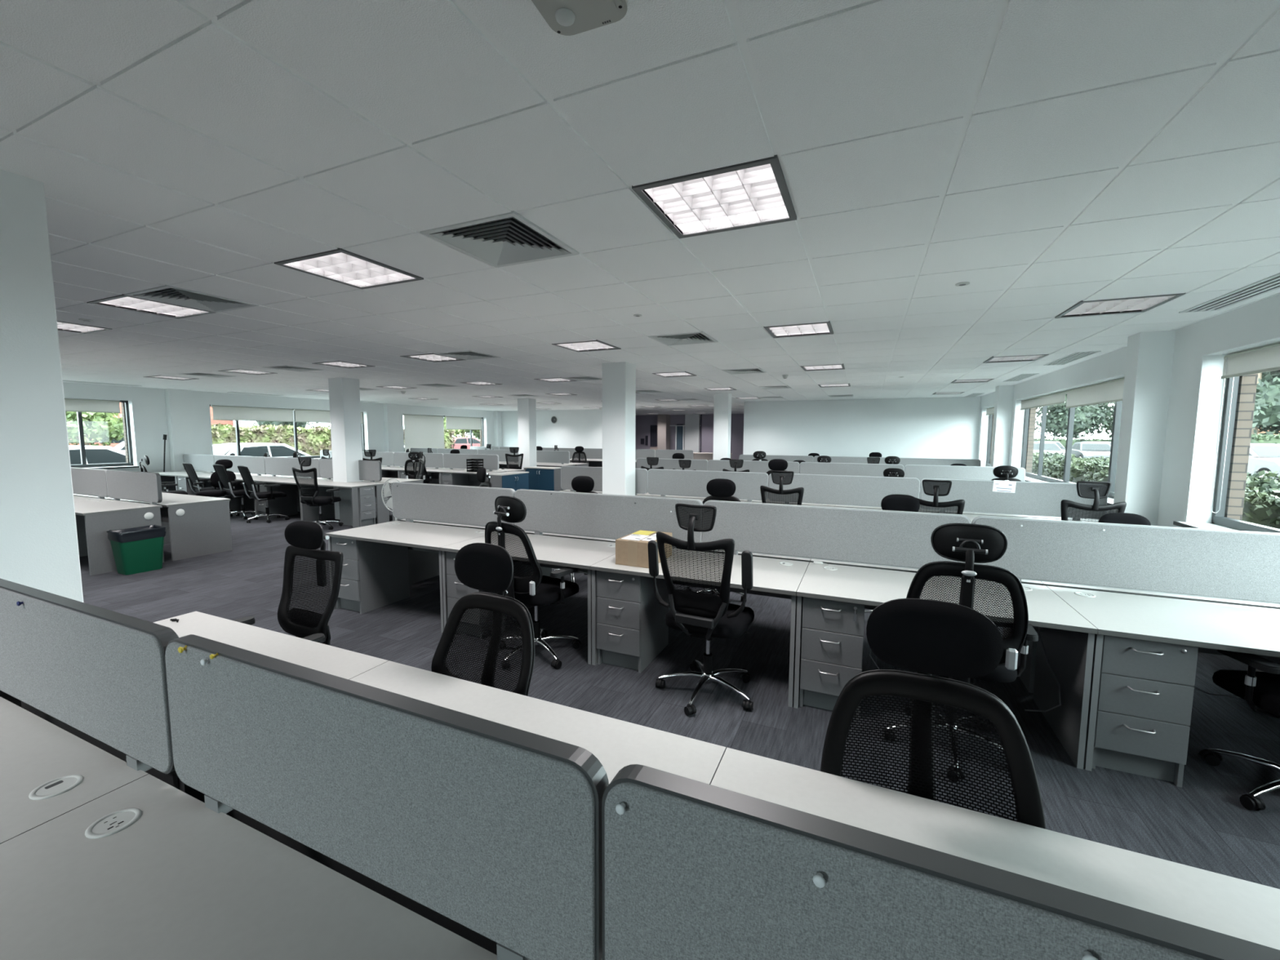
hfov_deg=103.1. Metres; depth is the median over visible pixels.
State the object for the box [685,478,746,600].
office chair
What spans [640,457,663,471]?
office chair
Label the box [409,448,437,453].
screen
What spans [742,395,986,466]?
wall
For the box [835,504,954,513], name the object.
office desk
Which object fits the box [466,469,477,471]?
tray
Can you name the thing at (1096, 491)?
office chair
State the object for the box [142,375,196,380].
ceiling light
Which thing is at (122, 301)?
ceiling light
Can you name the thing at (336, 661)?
office desk
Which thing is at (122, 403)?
wall
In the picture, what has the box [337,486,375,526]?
drawer pedestal
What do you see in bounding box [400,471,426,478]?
drawer pedestal
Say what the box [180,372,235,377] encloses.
ceiling vent
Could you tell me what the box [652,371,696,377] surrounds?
ceiling light
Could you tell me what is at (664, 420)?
pillar lobby
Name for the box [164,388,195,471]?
pillar
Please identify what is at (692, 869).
screen
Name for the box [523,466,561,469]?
countertop
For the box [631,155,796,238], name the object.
ceiling light
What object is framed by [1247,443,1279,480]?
parked car
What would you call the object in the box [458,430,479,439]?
tree
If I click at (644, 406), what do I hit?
ceiling light
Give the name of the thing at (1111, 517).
office chair
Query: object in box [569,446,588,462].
office chair
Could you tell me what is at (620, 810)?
pin
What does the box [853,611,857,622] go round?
key
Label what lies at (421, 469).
office chair
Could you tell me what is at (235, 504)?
drawer pedestal
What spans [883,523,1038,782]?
office chair
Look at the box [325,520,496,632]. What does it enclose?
office desk
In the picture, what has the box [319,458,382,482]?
screen
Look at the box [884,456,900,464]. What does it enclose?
office chair
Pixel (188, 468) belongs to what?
office chair
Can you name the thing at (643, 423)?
wall
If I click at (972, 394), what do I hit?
ceiling vent
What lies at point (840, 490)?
screen
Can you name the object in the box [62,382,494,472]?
wall
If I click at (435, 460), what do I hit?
screen
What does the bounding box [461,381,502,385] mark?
ceiling light
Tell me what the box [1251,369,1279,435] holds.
tree
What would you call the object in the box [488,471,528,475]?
countertop
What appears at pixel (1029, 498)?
screen
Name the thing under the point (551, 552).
office desk
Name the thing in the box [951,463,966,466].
office chair
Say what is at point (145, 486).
screen
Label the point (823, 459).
office chair
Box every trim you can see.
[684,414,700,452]
[700,413,702,452]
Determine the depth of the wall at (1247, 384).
4.41 m
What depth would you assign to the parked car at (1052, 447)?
32.74 m
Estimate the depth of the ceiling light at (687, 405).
17.78 m
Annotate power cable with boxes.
[869,648,879,669]
[1024,626,1061,711]
[1193,686,1239,697]
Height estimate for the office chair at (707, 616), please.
1.251 m
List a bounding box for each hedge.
[211,422,455,456]
[1031,451,1279,528]
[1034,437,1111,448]
[1250,433,1279,444]
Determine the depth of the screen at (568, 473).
8.06 m
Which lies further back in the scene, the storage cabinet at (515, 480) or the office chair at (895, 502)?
the storage cabinet at (515, 480)
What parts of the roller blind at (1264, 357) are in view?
pull chain, bracket rail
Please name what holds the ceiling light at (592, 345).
attached to the ceiling
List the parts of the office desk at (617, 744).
panel leg, modesty panel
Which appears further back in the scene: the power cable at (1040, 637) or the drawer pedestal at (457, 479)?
the drawer pedestal at (457, 479)
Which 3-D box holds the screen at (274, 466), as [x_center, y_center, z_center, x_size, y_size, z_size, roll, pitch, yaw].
[-7.272,-0.256,10.646,1.774,0.421,0.049,3,6,24]
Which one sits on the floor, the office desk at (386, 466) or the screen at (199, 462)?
the office desk at (386, 466)
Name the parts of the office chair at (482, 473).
frame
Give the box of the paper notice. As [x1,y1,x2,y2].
[992,480,1016,493]
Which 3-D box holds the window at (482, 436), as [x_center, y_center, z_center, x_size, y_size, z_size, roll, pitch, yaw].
[-7.692,-1.809,20.360,0.300,1.520,4.460,3,6,24]
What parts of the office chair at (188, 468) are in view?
frame, seat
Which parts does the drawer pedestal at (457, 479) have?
drawer, drawer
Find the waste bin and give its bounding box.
[106,524,165,574]
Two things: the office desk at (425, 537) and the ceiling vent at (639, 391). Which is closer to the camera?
the office desk at (425, 537)
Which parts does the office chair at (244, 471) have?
frame, seat, armrest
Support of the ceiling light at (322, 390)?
attached to the ceiling
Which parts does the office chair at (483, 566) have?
frame, headrest stem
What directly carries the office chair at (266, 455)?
on the floor
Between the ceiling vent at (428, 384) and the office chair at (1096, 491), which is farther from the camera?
the ceiling vent at (428, 384)
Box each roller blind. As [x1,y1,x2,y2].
[64,397,120,413]
[210,404,293,422]
[293,408,363,423]
[403,413,444,452]
[444,415,481,430]
[986,405,994,415]
[1016,389,1068,467]
[1065,375,1124,408]
[1210,339,1279,513]
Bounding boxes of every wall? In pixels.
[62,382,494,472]
[92,400,482,467]
[501,408,602,448]
[635,414,701,452]
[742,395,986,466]
[977,293,1279,527]
[989,373,1257,530]
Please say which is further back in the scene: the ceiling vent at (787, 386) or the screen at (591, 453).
the screen at (591, 453)
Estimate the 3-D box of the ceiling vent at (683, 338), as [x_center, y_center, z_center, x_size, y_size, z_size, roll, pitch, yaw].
[0.477,-1.552,5.492,0.594,0.068,0.594,3,6,24]
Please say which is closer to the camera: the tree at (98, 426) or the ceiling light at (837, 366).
the ceiling light at (837, 366)
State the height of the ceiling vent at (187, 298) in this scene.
0.068 m
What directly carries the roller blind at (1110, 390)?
attached to the window at (1029, 477)
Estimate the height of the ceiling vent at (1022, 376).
0.010 m
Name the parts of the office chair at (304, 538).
frame, headrest stem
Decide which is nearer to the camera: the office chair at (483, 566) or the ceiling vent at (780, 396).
the office chair at (483, 566)
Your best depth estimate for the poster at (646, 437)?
26.86 m
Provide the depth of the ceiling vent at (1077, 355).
6.62 m
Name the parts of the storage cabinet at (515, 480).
door, door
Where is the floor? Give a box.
[79,467,1279,888]
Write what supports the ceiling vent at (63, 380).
in the ceiling
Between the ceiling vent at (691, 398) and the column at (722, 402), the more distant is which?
the ceiling vent at (691, 398)
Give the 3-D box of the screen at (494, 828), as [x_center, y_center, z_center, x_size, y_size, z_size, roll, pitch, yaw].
[-0.628,0.628,1.071,1.247,0.421,0.049,3,6,24]
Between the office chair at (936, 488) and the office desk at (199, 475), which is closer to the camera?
the office chair at (936, 488)
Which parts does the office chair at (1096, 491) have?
frame, headrest stem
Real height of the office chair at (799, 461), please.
1.122 m
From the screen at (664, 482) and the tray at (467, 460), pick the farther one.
the tray at (467, 460)
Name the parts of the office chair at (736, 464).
headrest stem, frame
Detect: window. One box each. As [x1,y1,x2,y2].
[71,398,139,469]
[209,404,364,458]
[404,413,484,446]
[985,414,992,466]
[1021,394,1122,504]
[1173,353,1279,533]
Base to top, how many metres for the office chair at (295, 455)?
1.222 m
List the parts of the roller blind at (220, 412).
bracket rail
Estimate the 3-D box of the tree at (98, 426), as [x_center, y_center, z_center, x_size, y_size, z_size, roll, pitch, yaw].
[-24.728,-2.539,22.533,3.182,4.386,3.493,4,6,35]
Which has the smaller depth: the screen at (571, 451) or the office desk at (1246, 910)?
the office desk at (1246, 910)
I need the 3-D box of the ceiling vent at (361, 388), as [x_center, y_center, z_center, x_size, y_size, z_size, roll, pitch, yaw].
[-6.535,-2.151,11.855,0.594,0.068,0.594,3,6,24]
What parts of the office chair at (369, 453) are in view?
frame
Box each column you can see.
[0,168,83,602]
[328,377,363,519]
[517,398,536,469]
[602,361,635,495]
[712,393,731,459]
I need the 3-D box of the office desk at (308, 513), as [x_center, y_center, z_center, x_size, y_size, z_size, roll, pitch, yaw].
[-5.484,0.421,9.460,1.397,0.732,0.770,3,6,24]
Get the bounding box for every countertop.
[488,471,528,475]
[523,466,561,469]
[693,452,732,453]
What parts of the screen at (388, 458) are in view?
edge trim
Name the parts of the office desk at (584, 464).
panel leg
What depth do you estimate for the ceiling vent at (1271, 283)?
3.68 m
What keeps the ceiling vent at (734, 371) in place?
in the ceiling
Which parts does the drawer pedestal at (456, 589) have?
drawer, drawer, drawer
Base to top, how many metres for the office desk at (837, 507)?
0.732 m
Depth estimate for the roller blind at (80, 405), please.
10.98 m
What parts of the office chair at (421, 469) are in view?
frame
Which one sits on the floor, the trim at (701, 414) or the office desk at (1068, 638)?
the office desk at (1068, 638)
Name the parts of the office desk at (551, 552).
panel leg, modesty panel, panel leg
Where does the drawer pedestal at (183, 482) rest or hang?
on the floor
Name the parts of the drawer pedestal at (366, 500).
drawer, drawer, drawer, drawer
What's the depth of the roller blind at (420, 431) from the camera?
19.23 m
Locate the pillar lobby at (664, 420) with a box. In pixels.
[657,414,670,449]
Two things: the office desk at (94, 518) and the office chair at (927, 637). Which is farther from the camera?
the office desk at (94, 518)
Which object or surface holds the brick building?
on the ground
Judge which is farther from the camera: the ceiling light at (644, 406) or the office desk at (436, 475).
the ceiling light at (644, 406)
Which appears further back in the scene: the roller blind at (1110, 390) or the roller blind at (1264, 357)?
the roller blind at (1110, 390)
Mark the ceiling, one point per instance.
(866, 101)
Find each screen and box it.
[0,578,178,773]
[71,466,109,498]
[106,469,162,505]
[164,634,608,959]
[182,453,215,472]
[214,454,266,475]
[265,457,320,477]
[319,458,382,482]
[320,450,332,458]
[362,451,394,466]
[391,481,515,526]
[394,452,444,468]
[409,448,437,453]
[437,448,477,453]
[443,453,498,471]
[470,446,498,449]
[477,448,518,462]
[498,446,509,449]
[514,488,703,548]
[536,450,569,464]
[542,447,575,458]
[560,466,647,495]
[576,448,602,458]
[601,764,1279,959]
[635,448,655,460]
[636,457,707,471]
[647,468,768,502]
[655,449,693,459]
[702,500,971,568]
[707,459,799,473]
[738,454,813,462]
[768,473,919,506]
[799,462,904,476]
[813,456,887,464]
[897,457,981,471]
[903,464,1025,484]
[920,478,1107,520]
[971,515,1279,604]
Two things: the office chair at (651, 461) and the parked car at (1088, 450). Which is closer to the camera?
the office chair at (651, 461)
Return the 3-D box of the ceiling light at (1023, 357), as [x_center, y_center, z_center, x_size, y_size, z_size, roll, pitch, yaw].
[4.984,-1.663,6.771,0.594,0.106,0.594,3,6,24]
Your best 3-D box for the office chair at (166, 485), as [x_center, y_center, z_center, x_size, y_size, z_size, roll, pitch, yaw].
[-8.810,0.151,9.435,0.648,1.242,0.632,5,7,44]
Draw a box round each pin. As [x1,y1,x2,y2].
[16,600,23,606]
[177,644,186,653]
[200,658,208,665]
[209,653,218,658]
[615,802,625,814]
[813,872,826,888]
[1081,951,1097,959]
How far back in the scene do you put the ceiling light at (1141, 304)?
4.06 m
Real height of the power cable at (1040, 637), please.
0.595 m
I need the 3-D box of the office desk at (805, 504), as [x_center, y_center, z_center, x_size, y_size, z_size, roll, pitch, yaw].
[2.070,0.645,7.340,1.397,0.732,0.760,3,6,24]
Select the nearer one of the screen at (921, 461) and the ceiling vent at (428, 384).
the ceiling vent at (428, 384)
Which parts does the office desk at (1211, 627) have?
panel leg, modesty panel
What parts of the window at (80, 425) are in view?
sill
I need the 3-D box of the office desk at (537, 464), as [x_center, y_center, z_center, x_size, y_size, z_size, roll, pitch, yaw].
[-2.766,-0.110,15.566,1.397,0.732,0.760,3,6,24]
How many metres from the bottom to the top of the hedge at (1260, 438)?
2.102 m
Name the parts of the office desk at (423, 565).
panel leg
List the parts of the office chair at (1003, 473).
frame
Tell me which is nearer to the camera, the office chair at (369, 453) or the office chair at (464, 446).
the office chair at (369, 453)
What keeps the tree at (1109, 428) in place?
on the ground
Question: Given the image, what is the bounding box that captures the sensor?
[531,0,626,35]
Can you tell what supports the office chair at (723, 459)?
on the floor
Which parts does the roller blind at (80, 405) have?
bracket rail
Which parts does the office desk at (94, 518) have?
panel leg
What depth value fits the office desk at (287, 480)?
9.93 m
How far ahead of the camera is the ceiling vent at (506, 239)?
2.76 m
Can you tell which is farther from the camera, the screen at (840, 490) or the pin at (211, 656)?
the screen at (840, 490)
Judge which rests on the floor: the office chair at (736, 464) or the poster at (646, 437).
the office chair at (736, 464)
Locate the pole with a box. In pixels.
[162,434,166,471]
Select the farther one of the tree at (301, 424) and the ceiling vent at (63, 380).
the tree at (301, 424)
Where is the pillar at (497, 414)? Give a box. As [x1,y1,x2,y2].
[493,410,502,447]
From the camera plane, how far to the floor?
3.17 m
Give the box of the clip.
[169,618,178,622]
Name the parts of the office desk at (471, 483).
panel leg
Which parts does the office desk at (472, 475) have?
modesty panel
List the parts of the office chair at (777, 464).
frame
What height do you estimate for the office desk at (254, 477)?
0.732 m
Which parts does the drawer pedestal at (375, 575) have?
drawer, drawer, drawer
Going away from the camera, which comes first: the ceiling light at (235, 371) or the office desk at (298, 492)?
the ceiling light at (235, 371)
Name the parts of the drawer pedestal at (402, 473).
drawer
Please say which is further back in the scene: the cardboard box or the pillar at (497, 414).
the pillar at (497, 414)
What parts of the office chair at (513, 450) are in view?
frame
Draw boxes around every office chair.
[139,454,187,494]
[182,462,232,512]
[193,459,239,515]
[213,464,257,519]
[233,520,343,645]
[237,465,288,523]
[263,452,271,457]
[291,457,343,529]
[293,450,300,457]
[320,448,332,458]
[362,449,383,476]
[404,451,433,484]
[414,451,425,483]
[431,542,534,696]
[449,448,459,453]
[460,444,466,448]
[476,467,492,487]
[484,495,582,669]
[485,444,493,449]
[501,447,526,471]
[536,446,542,450]
[554,475,598,582]
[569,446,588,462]
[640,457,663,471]
[647,503,754,715]
[672,453,684,458]
[672,459,696,470]
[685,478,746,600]
[720,457,731,460]
[722,459,749,471]
[751,451,768,461]
[760,470,804,505]
[766,458,787,475]
[792,460,805,469]
[808,453,819,457]
[817,455,831,462]
[820,598,1046,829]
[864,493,919,613]
[866,457,879,463]
[869,452,881,457]
[883,467,904,477]
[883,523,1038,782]
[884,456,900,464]
[915,480,964,514]
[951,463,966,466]
[991,465,1021,481]
[1060,480,1126,522]
[1098,512,1151,525]
[1198,649,1279,810]
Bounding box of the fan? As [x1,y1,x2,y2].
[381,478,400,520]
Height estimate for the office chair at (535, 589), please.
1.222 m
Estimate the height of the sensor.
0.046 m
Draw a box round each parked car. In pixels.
[68,445,126,464]
[112,440,124,451]
[212,443,311,457]
[451,436,479,448]
[1033,441,1065,453]
[1071,442,1111,461]
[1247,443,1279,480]
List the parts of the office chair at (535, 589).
headrest stem, frame, seat, armrest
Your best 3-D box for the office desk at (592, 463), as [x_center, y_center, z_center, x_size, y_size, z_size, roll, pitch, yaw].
[-1.530,-0.351,18.344,1.397,0.732,0.760,3,6,24]
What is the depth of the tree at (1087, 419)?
45.09 m
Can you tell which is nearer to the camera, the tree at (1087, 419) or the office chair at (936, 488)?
the office chair at (936, 488)
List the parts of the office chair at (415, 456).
frame, seat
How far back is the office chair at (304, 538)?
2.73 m
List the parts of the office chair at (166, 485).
seat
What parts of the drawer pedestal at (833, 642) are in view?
handle, handle, handle, drawer, drawer, drawer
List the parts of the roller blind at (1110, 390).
bracket rail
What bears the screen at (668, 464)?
attached to the office desk
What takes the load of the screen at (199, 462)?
attached to the office desk at (171, 473)
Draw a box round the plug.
[813,560,829,564]
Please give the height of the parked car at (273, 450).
1.417 m
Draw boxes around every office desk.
[0,611,388,790]
[0,696,148,844]
[0,773,497,959]
[73,492,173,499]
[73,495,105,502]
[74,499,164,575]
[112,493,232,560]
[153,471,210,490]
[168,661,725,955]
[174,472,240,490]
[234,475,288,515]
[253,477,333,520]
[261,474,298,511]
[297,476,333,511]
[299,480,389,528]
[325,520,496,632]
[361,477,423,520]
[381,466,418,478]
[386,466,426,478]
[398,468,461,484]
[400,519,484,584]
[425,467,466,484]
[439,469,502,487]
[440,533,615,664]
[462,468,525,486]
[498,462,518,468]
[522,530,615,577]
[536,463,575,490]
[538,462,588,466]
[563,489,648,495]
[575,459,602,466]
[590,548,809,707]
[639,495,704,502]
[640,493,706,498]
[668,547,810,602]
[711,747,1279,950]
[739,497,835,506]
[740,501,833,506]
[793,562,1097,768]
[810,559,1043,693]
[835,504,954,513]
[836,506,955,514]
[962,511,1098,521]
[962,514,1094,522]
[1040,581,1279,671]
[1046,586,1279,771]
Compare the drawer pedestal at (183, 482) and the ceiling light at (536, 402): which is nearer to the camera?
the drawer pedestal at (183, 482)
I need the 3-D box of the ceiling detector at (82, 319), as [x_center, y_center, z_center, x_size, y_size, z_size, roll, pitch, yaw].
[-5.100,-1.471,4.687,0.100,0.008,0.100,3,6,24]
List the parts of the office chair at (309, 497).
headrest stem, frame, seat, armrest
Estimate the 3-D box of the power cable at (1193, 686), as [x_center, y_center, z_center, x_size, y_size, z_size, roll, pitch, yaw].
[2.961,1.041,2.691,0.567,0.144,0.099,4,6,33]
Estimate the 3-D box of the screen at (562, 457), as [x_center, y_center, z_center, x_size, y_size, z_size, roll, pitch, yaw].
[-2.993,-0.717,16.058,1.794,0.421,0.049,3,6,24]
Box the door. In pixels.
[675,423,684,449]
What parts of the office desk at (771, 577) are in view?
panel leg, modesty panel, panel leg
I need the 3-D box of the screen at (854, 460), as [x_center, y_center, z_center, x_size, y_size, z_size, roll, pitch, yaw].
[5.209,-0.361,12.494,1.794,0.421,0.049,3,6,24]
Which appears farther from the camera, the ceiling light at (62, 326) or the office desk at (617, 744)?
the ceiling light at (62, 326)
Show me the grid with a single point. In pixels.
(1002, 6)
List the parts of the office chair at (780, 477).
headrest stem, frame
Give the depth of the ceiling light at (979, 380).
9.55 m
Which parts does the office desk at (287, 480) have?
panel leg, panel leg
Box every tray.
[466,458,483,462]
[466,461,483,464]
[466,463,483,467]
[466,466,483,470]
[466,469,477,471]
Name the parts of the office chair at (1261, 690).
seat, armrest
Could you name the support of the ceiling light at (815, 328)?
attached to the ceiling
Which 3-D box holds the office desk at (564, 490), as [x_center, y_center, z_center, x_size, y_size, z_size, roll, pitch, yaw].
[-0.489,0.533,8.469,1.397,0.732,0.760,3,6,24]
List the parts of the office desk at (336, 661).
panel leg, modesty panel, panel leg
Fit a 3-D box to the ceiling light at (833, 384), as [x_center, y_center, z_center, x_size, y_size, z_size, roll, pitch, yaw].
[4.006,-1.997,10.471,0.594,0.106,0.594,3,6,24]
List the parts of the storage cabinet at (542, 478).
door, door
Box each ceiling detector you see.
[78,318,94,321]
[955,281,969,286]
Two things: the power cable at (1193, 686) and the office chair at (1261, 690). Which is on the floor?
the office chair at (1261, 690)
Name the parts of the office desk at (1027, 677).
panel leg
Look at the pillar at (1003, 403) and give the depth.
10.42 m
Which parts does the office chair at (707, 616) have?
armrest, headrest stem, frame, seat, armrest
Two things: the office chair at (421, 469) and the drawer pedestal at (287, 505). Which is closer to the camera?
the drawer pedestal at (287, 505)
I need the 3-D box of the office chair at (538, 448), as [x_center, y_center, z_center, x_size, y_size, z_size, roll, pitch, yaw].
[-3.594,-0.580,18.036,0.648,1.222,0.632,-1,5,-14]
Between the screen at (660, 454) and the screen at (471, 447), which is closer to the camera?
the screen at (660, 454)
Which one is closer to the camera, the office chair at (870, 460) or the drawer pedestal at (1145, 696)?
the drawer pedestal at (1145, 696)
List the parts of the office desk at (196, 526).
modesty panel, panel leg, panel leg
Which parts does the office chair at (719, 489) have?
frame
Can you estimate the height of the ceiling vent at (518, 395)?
0.068 m
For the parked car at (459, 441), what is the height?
1.537 m
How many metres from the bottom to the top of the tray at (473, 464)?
0.066 m
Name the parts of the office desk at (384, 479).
panel leg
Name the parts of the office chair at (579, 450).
frame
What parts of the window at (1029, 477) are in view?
sill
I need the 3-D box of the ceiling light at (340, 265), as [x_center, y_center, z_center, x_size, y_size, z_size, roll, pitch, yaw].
[-1.836,-1.381,3.243,0.594,0.106,0.594,3,6,24]
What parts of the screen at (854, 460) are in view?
edge trim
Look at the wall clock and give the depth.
21.76 m
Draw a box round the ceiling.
[0,0,1279,415]
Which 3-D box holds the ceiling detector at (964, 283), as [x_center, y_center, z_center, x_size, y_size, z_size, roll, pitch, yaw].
[2.185,-1.326,3.445,0.084,0.008,0.084,3,6,24]
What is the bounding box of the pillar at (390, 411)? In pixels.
[383,403,399,452]
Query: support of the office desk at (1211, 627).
on the floor
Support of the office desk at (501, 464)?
on the floor
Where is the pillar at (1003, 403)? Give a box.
[990,385,1013,466]
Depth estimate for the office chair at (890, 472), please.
8.05 m
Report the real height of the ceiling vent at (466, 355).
0.068 m
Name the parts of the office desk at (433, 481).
panel leg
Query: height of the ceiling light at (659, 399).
0.106 m
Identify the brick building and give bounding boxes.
[69,402,233,447]
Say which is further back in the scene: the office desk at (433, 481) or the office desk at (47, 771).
the office desk at (433, 481)
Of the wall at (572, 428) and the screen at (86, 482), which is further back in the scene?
the wall at (572, 428)
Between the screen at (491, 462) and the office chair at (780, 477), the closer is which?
the office chair at (780, 477)
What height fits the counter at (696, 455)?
1.005 m
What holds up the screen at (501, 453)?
attached to the office desk
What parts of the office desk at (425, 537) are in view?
panel leg, modesty panel, panel leg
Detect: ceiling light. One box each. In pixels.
[57,320,111,333]
[86,291,214,319]
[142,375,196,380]
[217,368,277,374]
[274,248,423,288]
[308,389,328,391]
[312,360,375,368]
[376,385,417,389]
[400,353,464,362]
[411,397,434,399]
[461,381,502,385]
[471,395,503,397]
[533,377,576,382]
[536,402,557,404]
[545,392,577,395]
[551,339,621,351]
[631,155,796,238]
[644,405,658,407]
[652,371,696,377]
[657,399,679,400]
[687,404,706,406]
[705,386,736,391]
[736,396,759,399]
[763,320,833,337]
[800,363,844,371]
[817,382,850,386]
[933,391,964,394]
[951,378,993,382]
[982,354,1048,363]
[1054,293,1185,318]
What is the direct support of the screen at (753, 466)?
attached to the office desk
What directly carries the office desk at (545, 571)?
on the floor
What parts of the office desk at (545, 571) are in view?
panel leg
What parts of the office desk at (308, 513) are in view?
panel leg, panel leg, panel leg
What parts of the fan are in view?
fan blade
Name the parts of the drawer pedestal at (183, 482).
drawer, drawer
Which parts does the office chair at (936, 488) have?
headrest stem, frame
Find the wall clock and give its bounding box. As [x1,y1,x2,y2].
[551,415,557,423]
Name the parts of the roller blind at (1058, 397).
pull chain, bracket rail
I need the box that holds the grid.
[0,0,1279,400]
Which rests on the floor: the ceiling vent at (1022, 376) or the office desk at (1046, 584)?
the office desk at (1046, 584)
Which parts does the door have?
frame, panel, frame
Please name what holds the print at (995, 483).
attached to the paper notice
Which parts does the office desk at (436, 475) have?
modesty panel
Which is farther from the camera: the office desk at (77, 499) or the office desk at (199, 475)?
the office desk at (199, 475)
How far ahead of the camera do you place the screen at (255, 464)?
11.22 m
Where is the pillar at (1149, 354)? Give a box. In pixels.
[1113,329,1175,525]
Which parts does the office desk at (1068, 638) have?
panel leg, modesty panel, panel leg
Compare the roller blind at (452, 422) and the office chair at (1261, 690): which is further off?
the roller blind at (452, 422)
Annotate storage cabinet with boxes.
[486,471,528,491]
[523,466,562,491]
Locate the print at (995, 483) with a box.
[995,483,1011,492]
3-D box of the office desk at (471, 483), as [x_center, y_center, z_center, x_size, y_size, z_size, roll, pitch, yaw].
[-3.789,0.090,13.269,1.397,0.732,0.760,3,6,24]
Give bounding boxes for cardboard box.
[615,529,671,568]
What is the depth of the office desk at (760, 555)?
3.88 m
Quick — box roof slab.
[442,231,786,386]
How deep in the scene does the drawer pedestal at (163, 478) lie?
11.80 m
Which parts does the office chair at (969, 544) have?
frame, headrest stem, seat, armrest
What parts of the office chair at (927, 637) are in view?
headrest stem, frame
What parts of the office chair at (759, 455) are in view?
frame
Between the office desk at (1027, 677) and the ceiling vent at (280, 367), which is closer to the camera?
the office desk at (1027, 677)
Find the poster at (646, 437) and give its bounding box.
[644,435,648,444]
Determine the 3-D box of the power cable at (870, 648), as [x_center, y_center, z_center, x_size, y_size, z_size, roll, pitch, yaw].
[1.531,1.013,3.377,0.148,0.686,0.304,3,6,24]
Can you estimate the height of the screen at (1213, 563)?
0.421 m
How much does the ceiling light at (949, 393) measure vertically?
0.106 m
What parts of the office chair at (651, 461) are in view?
headrest stem, frame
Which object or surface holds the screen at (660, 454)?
attached to the office desk
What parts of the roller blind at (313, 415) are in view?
bracket rail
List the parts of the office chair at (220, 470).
frame, seat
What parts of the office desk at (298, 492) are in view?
panel leg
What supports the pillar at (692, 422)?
attached to the wall at (643, 423)
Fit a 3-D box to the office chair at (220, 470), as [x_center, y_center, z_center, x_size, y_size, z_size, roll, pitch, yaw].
[-7.789,0.208,9.877,0.645,1.060,0.661,3,6,29]
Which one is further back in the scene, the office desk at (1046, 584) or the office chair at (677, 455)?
the office chair at (677, 455)
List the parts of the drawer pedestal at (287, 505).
drawer, drawer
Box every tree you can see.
[65,411,124,445]
[249,421,318,427]
[443,417,479,438]
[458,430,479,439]
[1035,394,1114,439]
[1100,401,1114,438]
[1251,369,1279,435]
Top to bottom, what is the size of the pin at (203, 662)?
0.016 m
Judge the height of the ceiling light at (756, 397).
0.106 m
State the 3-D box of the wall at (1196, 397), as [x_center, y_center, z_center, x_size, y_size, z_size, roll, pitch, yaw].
[4.589,-0.106,3.514,0.170,2.930,21.500,3,6,24]
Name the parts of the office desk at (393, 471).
modesty panel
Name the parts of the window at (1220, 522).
sill, frame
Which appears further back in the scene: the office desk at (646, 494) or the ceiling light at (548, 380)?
the ceiling light at (548, 380)
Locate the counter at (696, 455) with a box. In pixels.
[693,452,732,461]
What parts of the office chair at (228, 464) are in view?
seat, backrest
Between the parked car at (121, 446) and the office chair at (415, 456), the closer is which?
the office chair at (415, 456)
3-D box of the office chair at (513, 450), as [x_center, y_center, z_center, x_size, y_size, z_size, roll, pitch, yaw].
[-3.350,-0.220,13.560,0.648,1.301,0.632,-1,5,-12]
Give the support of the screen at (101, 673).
attached to the office desk at (47, 771)
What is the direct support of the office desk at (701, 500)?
on the floor
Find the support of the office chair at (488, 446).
on the floor
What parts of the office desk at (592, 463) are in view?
modesty panel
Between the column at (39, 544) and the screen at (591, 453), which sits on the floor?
the column at (39, 544)
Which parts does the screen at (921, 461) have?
edge trim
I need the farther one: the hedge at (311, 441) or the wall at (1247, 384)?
the hedge at (311, 441)
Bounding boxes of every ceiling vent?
[62,380,142,386]
[124,284,258,312]
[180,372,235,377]
[226,391,284,395]
[264,364,322,371]
[359,387,379,390]
[416,383,454,386]
[419,210,579,267]
[434,350,501,359]
[510,394,535,396]
[563,376,602,381]
[635,390,662,392]
[648,331,718,346]
[675,398,697,400]
[721,367,766,374]
[757,395,783,398]
[760,385,791,389]
[828,394,853,396]
[964,392,984,397]
[1003,373,1039,382]
[1043,351,1101,365]
[1178,272,1279,313]
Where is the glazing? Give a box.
[701,413,743,459]
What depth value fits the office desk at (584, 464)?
16.21 m
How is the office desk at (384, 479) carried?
on the floor
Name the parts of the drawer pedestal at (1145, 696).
handle, drawer, handle, drawer, handle, drawer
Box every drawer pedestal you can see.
[160,475,176,491]
[177,476,212,497]
[217,480,254,511]
[255,481,297,518]
[331,537,409,613]
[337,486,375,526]
[381,470,389,477]
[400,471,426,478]
[441,472,468,485]
[445,551,522,638]
[596,570,668,672]
[799,596,865,719]
[1092,635,1198,787]
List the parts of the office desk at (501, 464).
modesty panel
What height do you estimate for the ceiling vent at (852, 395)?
0.068 m
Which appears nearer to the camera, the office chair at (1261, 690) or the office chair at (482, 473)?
the office chair at (1261, 690)
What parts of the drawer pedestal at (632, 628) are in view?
handle, handle, drawer, drawer, drawer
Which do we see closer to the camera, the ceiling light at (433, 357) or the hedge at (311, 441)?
the ceiling light at (433, 357)
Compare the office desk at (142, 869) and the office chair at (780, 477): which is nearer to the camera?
the office desk at (142, 869)

